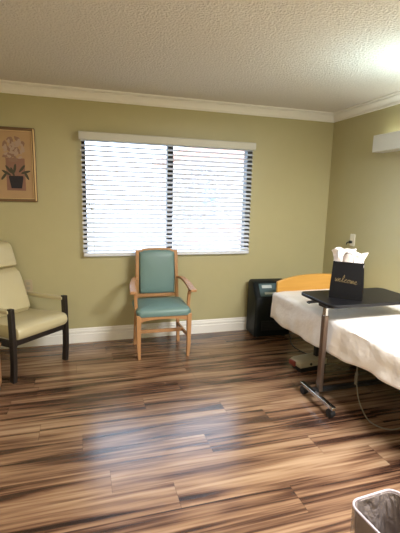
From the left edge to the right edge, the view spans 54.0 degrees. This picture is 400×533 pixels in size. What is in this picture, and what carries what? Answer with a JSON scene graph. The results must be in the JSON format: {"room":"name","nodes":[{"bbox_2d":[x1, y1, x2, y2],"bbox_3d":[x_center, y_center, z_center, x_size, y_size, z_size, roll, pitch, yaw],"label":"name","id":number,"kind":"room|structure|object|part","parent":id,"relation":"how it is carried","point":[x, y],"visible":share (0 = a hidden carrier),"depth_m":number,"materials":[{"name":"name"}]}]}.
{"room":"nursing home room","nodes":[
{"label":"nursing home room","id":0,"kind":"room"},
{"bbox_2d":[0,93,333,328],"bbox_3d":[-0.706,-0.449,3.975,4.700,2.420,0.120,-2,10,-17],"label":"wall","id":1,"kind":"structure","parent":0,"point":[291,159],"depth_m":3.98,"materials":[{"name":"paint"}]},
{"bbox_2d":[0,126,37,201],"bbox_3d":[-1.664,-0.911,3.520,0.360,0.650,0.034,-2,10,-17],"label":"framed picture","id":2,"kind":"object","parent":1,"relation":"attached to","point":[18,173],"visible":1,"depth_m":3.53,"materials":[{"name":"brown paper"}]},
{"bbox_2d":[24,280,32,291],"bbox_3d":[-1.637,0.184,3.740,0.072,0.116,0.007,-2,10,-17],"label":"wall outlet","id":3,"kind":"object","parent":1,"relation":"attached to","point":[27,283],"visible":0.94,"depth_m":3.74,"materials":[{"name":"beige plastic"}]},
{"bbox_2d":[0,317,246,348],"bbox_3d":[-0.713,0.681,4.104,4.500,0.148,0.018,-2,10,-17],"label":"baseboard","id":4,"kind":"structure","parent":1,"relation":"attached to","point":[106,333],"depth_m":4.08,"materials":[{"name":"paint"}]},
{"bbox_2d":[81,141,252,252],"bbox_3d":[-0.302,-0.701,4.049,1.740,1.150,0.104,-2,10,-17],"label":"window","id":5,"kind":"structure","parent":1,"relation":"in","point":[82,142],"depth_m":4.07,"materials":[{"name":"black glass"}]},
{"bbox_2d":[78,131,255,256],"bbox_3d":[-0.287,-0.691,3.944,1.756,1.157,0.094,-2,10,-17],"label":"window blind","id":6,"kind":"object","parent":5,"relation":"attached to","point":[83,135],"visible":0.96,"depth_m":3.91,"materials":[{"name":"white plastic"}]},
{"bbox_3d":[-1.016,-0.661,3.732,0.002,1.075,0.054,-2,10,-17],"label":"ladder cord","id":7,"kind":"part","parent":6,"relation":"part of","materials":[{"name":"white fabric"}]},
{"bbox_3d":[-0.300,-0.138,4.042,1.720,0.033,0.050,-2,10,-17],"label":"rail","id":8,"kind":"part","parent":6,"relation":"part of","materials":[{"name":"white plastic"}]},
{"bbox_3d":[-0.096,-0.686,4.005,0.002,1.075,0.054,-2,10,-17],"label":"ladder cord","id":9,"kind":"part","parent":6,"relation":"part of","materials":[{"name":"white fabric"}]},
{"bbox_3d":[0.441,-0.701,4.165,0.002,1.075,0.054,-2,10,-17],"label":"ladder cord","id":10,"kind":"part","parent":6,"relation":"part of","materials":[{"name":"white fabric"}]},
{"bbox_2d":[0,79,334,122],"bbox_3d":[-0.653,-1.580,3.688,4.500,0.092,0.066,-2,10,-17],"label":"trim","id":11,"kind":"structure","parent":1,"relation":"attached to","point":[6,86],"depth_m":3.76,"materials":[{"name":"paint"}]},
{"bbox_2d":[0,330,399,532],"bbox_3d":[0.048,1.260,1.596,4.700,0.100,5.620,-2,10,-17],"label":"floor","id":12,"kind":"structure","parent":0,"point":[223,436],"depth_m":2.42,"materials":[{"name":"wood"}]},
{"bbox_2d":[0,343,1,388],"bbox_3d":[-1.647,0.787,2.743,0.420,0.362,0.368,-2,10,-17],"label":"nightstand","id":13,"kind":"object","parent":12,"relation":"on","point":[0,343],"visible":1,"depth_m":2.95,"materials":[{"name":"brown wood"}]},
{"bbox_2d":[0,241,68,383],"bbox_3d":[-1.570,0.339,3.357,0.697,1.051,0.574,7,11,28],"label":"lounge chair","id":14,"kind":"object","parent":12,"relation":"on","point":[19,323],"visible":1,"depth_m":3.36,"materials":[{"name":"beige leather"}]},
{"bbox_3d":[-1.662,0.335,3.105,0.490,0.052,0.050,7,11,28],"label":"armrest","id":15,"kind":"part","parent":14,"relation":"part of","materials":[{"name":"beige leather"}]},
{"bbox_3d":[-1.657,0.589,3.143,0.446,0.065,0.026,7,11,28],"label":"rail","id":16,"kind":"part","parent":14,"relation":"part of","materials":[{"name":"brown wood"}]},
{"bbox_3d":[-1.453,0.621,3.036,0.067,0.603,0.034,7,11,28],"label":"leg","id":17,"kind":"part","parent":14,"relation":"part of","materials":[{"name":"brown wood"}]},
{"bbox_3d":[-1.704,0.221,3.412,0.212,0.385,0.379,7,11,28],"label":"backrest","id":18,"kind":"part","parent":14,"relation":"part of","materials":[{"name":"beige leather"}]},
{"bbox_3d":[-1.501,0.466,3.340,0.533,0.119,0.492,7,11,28],"label":"seat","id":19,"kind":"part","parent":14,"relation":"part of","materials":[{"name":"beige leather"}]},
{"bbox_3d":[-1.332,0.565,3.263,0.026,0.050,0.524,7,11,28],"label":"rail","id":20,"kind":"part","parent":14,"relation":"part of","materials":[{"name":"brown wood"}]},
{"bbox_3d":[-1.413,0.262,3.560,0.490,0.052,0.050,7,11,28],"label":"armrest","id":21,"kind":"part","parent":14,"relation":"part of","materials":[{"name":"beige leather"}]},
{"bbox_3d":[-1.203,0.548,3.491,0.067,0.603,0.034,7,11,28],"label":"leg","id":22,"kind":"part","parent":14,"relation":"part of","materials":[{"name":"brown wood"}]},
{"bbox_2d":[129,247,196,359],"bbox_3d":[-0.382,0.331,3.762,0.611,0.973,0.496,-1,10,-16],"label":"armchair","id":23,"kind":"object","parent":12,"relation":"on","point":[156,269],"visible":1,"depth_m":3.84,"materials":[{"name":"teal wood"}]},
{"bbox_3d":[-0.622,0.171,3.664,0.071,0.089,0.422,0,10,-8],"label":"arm","id":24,"kind":"part","parent":23,"relation":"part of","materials":[{"name":"brown wood"}]},
{"bbox_3d":[-0.636,0.323,3.904,0.062,0.927,0.072,-1,10,-16],"label":"leg","id":25,"kind":"part","parent":23,"relation":"part of","materials":[{"name":"brown wood"}]},
{"bbox_3d":[-0.583,0.337,3.563,0.037,0.219,0.048,-1,10,-16],"label":"arm post","id":26,"kind":"part","parent":23,"relation":"part of","materials":[{"name":"brown wood"}]},
{"bbox_3d":[-0.553,0.645,3.539,0.044,0.421,0.042,-1,10,-16],"label":"leg","id":27,"kind":"part","parent":23,"relation":"part of","materials":[{"name":"brown wood"}]},
{"bbox_3d":[-0.431,-0.149,3.898,0.416,0.077,0.038,-1,10,-16],"label":"crest rail","id":28,"kind":"part","parent":23,"relation":"part of","materials":[{"name":"brown wood"}]},
{"bbox_3d":[-0.433,0.281,3.945,0.410,0.034,0.028,-1,10,-16],"label":"rail","id":29,"kind":"part","parent":23,"relation":"part of","materials":[{"name":"brown wood"}]},
{"bbox_3d":[-0.429,0.047,3.909,0.352,0.432,0.096,-1,10,-16],"label":"backrest","id":30,"kind":"part","parent":23,"relation":"part of","materials":[{"name":"teal leather"}]},
{"bbox_3d":[-0.377,0.368,3.749,0.500,0.092,0.455,-1,10,-16],"label":"seat","id":31,"kind":"part","parent":23,"relation":"part of","materials":[{"name":"teal leather"}]},
{"bbox_3d":[-0.325,0.466,3.571,0.430,0.068,0.024,-1,10,-16],"label":"rail","id":32,"kind":"part","parent":23,"relation":"part of","materials":[{"name":"brown wood"}]},
{"bbox_3d":[-0.237,0.313,4.015,0.062,0.927,0.072,-1,10,-16],"label":"leg","id":33,"kind":"part","parent":23,"relation":"part of","materials":[{"name":"brown wood"}]},
{"bbox_3d":[-0.133,0.159,3.800,0.071,0.089,0.422,-3,11,-23],"label":"arm","id":34,"kind":"part","parent":23,"relation":"part of","materials":[{"name":"brown wood"}]},
{"bbox_3d":[-0.105,0.634,3.664,0.044,0.421,0.042,-1,10,-16],"label":"leg","id":35,"kind":"part","parent":23,"relation":"part of","materials":[{"name":"brown wood"}]},
{"bbox_3d":[-0.106,0.326,3.696,0.037,0.219,0.048,-1,10,-16],"label":"arm post","id":36,"kind":"part","parent":23,"relation":"part of","materials":[{"name":"brown wood"}]},
{"bbox_2d":[246,278,288,337],"bbox_3d":[0.753,0.452,4.290,0.410,0.605,0.284,-1,10,-13],"label":"oxygen concentrator","id":37,"kind":"object","parent":12,"relation":"on","point":[259,322],"visible":0.66,"depth_m":4.17,"materials":[{"name":"black plastic"}]},
{"bbox_3d":[0.775,0.247,4.176,0.300,0.124,0.083,-1,10,-13],"label":"control panel","id":38,"kind":"part","parent":37,"relation":"part of","materials":[{"name":"grey plastic"}]},
{"bbox_2d":[261,320,283,330],"bbox_3d":[0.778,0.630,4.190,0.260,0.110,0.019,-1,10,-13],"label":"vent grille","id":39,"kind":"object","parent":37,"relation":"attached to","point":[266,325],"depth_m":4.18,"materials":[{"name":"black plastic"}]},
{"bbox_2d":[289,353,326,372],"bbox_3d":[0.955,0.854,3.479,0.308,0.100,0.155,-3,11,-24],"label":"control box","id":40,"kind":"object","parent":12,"relation":"on","point":[302,363],"visible":0.82,"depth_m":3.42,"materials":[{"name":"beige plastic"}]},
{"bbox_2d":[276,273,399,390],"bbox_3d":[1.427,0.622,2.935,0.860,0.765,2.078,-2,10,-17],"label":"hospital bed","id":41,"kind":"object","parent":12,"relation":"on","point":[319,280],"visible":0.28,"depth_m":3.79,"materials":[{"name":"wood"}]},
{"bbox_3d":[1.140,0.250,3.868,0.860,0.365,0.028,-2,10,-17],"label":"headboard","id":42,"kind":"part","parent":41,"relation":"part of","materials":[{"name":"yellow wood"}]},
{"bbox_3d":[1.052,0.684,3.502,0.045,0.260,0.045,-2,10,-17],"label":"leg","id":43,"kind":"part","parent":41,"relation":"part of","materials":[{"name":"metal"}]},
{"bbox_2d":[270,289,399,389],"bbox_3d":[1.415,0.523,2.949,0.953,0.290,2.050,-2,10,-17],"label":"sheet","id":44,"kind":"object","parent":41,"relation":"on","point":[367,338],"visible":0.73,"depth_m":2.83,"materials":[{"name":"white fabric"}]},
{"bbox_2d":[354,367,399,429],"bbox_3d":[1.236,0.863,2.624,0.405,0.382,0.191,6,11,26],"label":"coiled cable","id":45,"kind":"object","parent":41,"relation":"hanging from","point":[356,372],"visible":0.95,"depth_m":2.75,"materials":[{"name":"grey plastic"}]},
{"bbox_2d":[300,288,399,417],"bbox_3d":[1.205,0.609,2.986,0.812,0.761,0.575,-2,10,-17],"label":"table","id":46,"kind":"object","parent":12,"relation":"on","point":[372,297],"visible":0.88,"depth_m":2.88,"materials":[{"name":"laminate"}]},
{"bbox_2d":[329,247,367,300],"bbox_3d":[1.078,0.050,2.873,0.258,0.372,0.146,6,11,26],"label":"gift bag","id":47,"kind":"object","parent":46,"relation":"on","point":[347,276],"visible":1,"depth_m":2.85,"materials":[{"name":"black paper"}]},
{"bbox_2d":[350,489,399,532],"bbox_3d":[0.724,1.083,1.397,0.234,0.349,0.350,-2,11,-20],"label":"waste bin","id":48,"kind":"object","parent":12,"relation":"on","point":[379,511],"visible":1,"depth_m":1.52,"materials":[{"name":"plastic"}]},
{"bbox_2d":[0,0,399,111],"bbox_3d":[0.107,-1.222,1.165,4.700,0.100,5.620,-2,10,-17],"label":"ceiling","id":49,"kind":"structure","parent":0,"point":[316,55],"depth_m":2.53,"materials":[{"name":"white paint"}]},
{"bbox_2d":[322,104,399,292],"bbox_3d":[2.284,-0.041,2.026,0.100,2.420,5.400,-2,10,-17],"label":"wall","id":50,"kind":"structure","parent":0,"point":[364,185],"depth_m":3.89,"materials":[{"name":"paint"}]},
{"bbox_2d":[346,234,354,245],"bbox_3d":[1.580,-0.279,4.125,0.043,0.125,0.096,-2,10,-17],"label":"wall outlet","id":51,"kind":"object","parent":50,"relation":"attached to","point":[352,236],"visible":1,"depth_m":4.11,"materials":[{"name":"beige plastic"}]},
{"bbox_3d":[1.600,-0.278,4.120,0.006,0.125,0.075,-2,10,-17],"label":"plate","id":52,"kind":"part","parent":51,"relation":"part of","materials":[{"name":"beige plastic"}]},
{"bbox_2d":[333,90,399,122],"bbox_3d":[2.232,-1.185,1.804,0.066,0.092,5.400,-2,10,-17],"label":"trim","id":53,"kind":"structure","parent":50,"relation":"attached to","point":[391,99],"depth_m":3.79,"materials":[{"name":"paint"}]},
{"bbox_2d":[372,130,399,152],"bbox_3d":[1.900,-0.987,2.837,0.124,0.150,1.708,-2,10,-17],"label":"wall light","id":54,"kind":"object","parent":50,"relation":"attached to","point":[387,142],"visible":1,"depth_m":3.47,"materials":[{"name":"plastic"}]},
{"label":"outside","id":55,"kind":"structure","parent":0,"visible":0},
{"bbox_2d":[87,220,239,252],"bbox_3d":[-2.293,-1.237,17.140,28.000,0.100,25.870,-2,10,-17],"label":"ground","id":56,"kind":"structure","parent":55,"point":[87,220],"depth_m":17.93,"materials":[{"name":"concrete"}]},
{"bbox_2d":[152,147,243,243],"bbox_3d":[2.761,-3.502,17.130,9.000,4.600,4.800,-2,10,-17],"label":"neighboring house","id":57,"kind":"structure","parent":56,"relation":"on","point":[184,148],"depth_m":14.55,"materials":[{"name":"paint"}]},
{"bbox_3d":[0.263,-2.328,14.408,0.680,0.980,0.030,-2,10,-17],"label":"pane","id":58,"kind":"part","parent":57,"relation":"part of","materials":[{"name":"white glass"}]},
{"bbox_2d":[173,158,233,250],"bbox_3d":[-0.014,-1.145,8.863,1.553,2.664,1.302,-2,10,-17],"label":"tree","id":59,"kind":"object","parent":56,"relation":"on","point":[186,162],"visible":0.42,"depth_m":8.69,"materials":[{"name":"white plant"}]}
]}

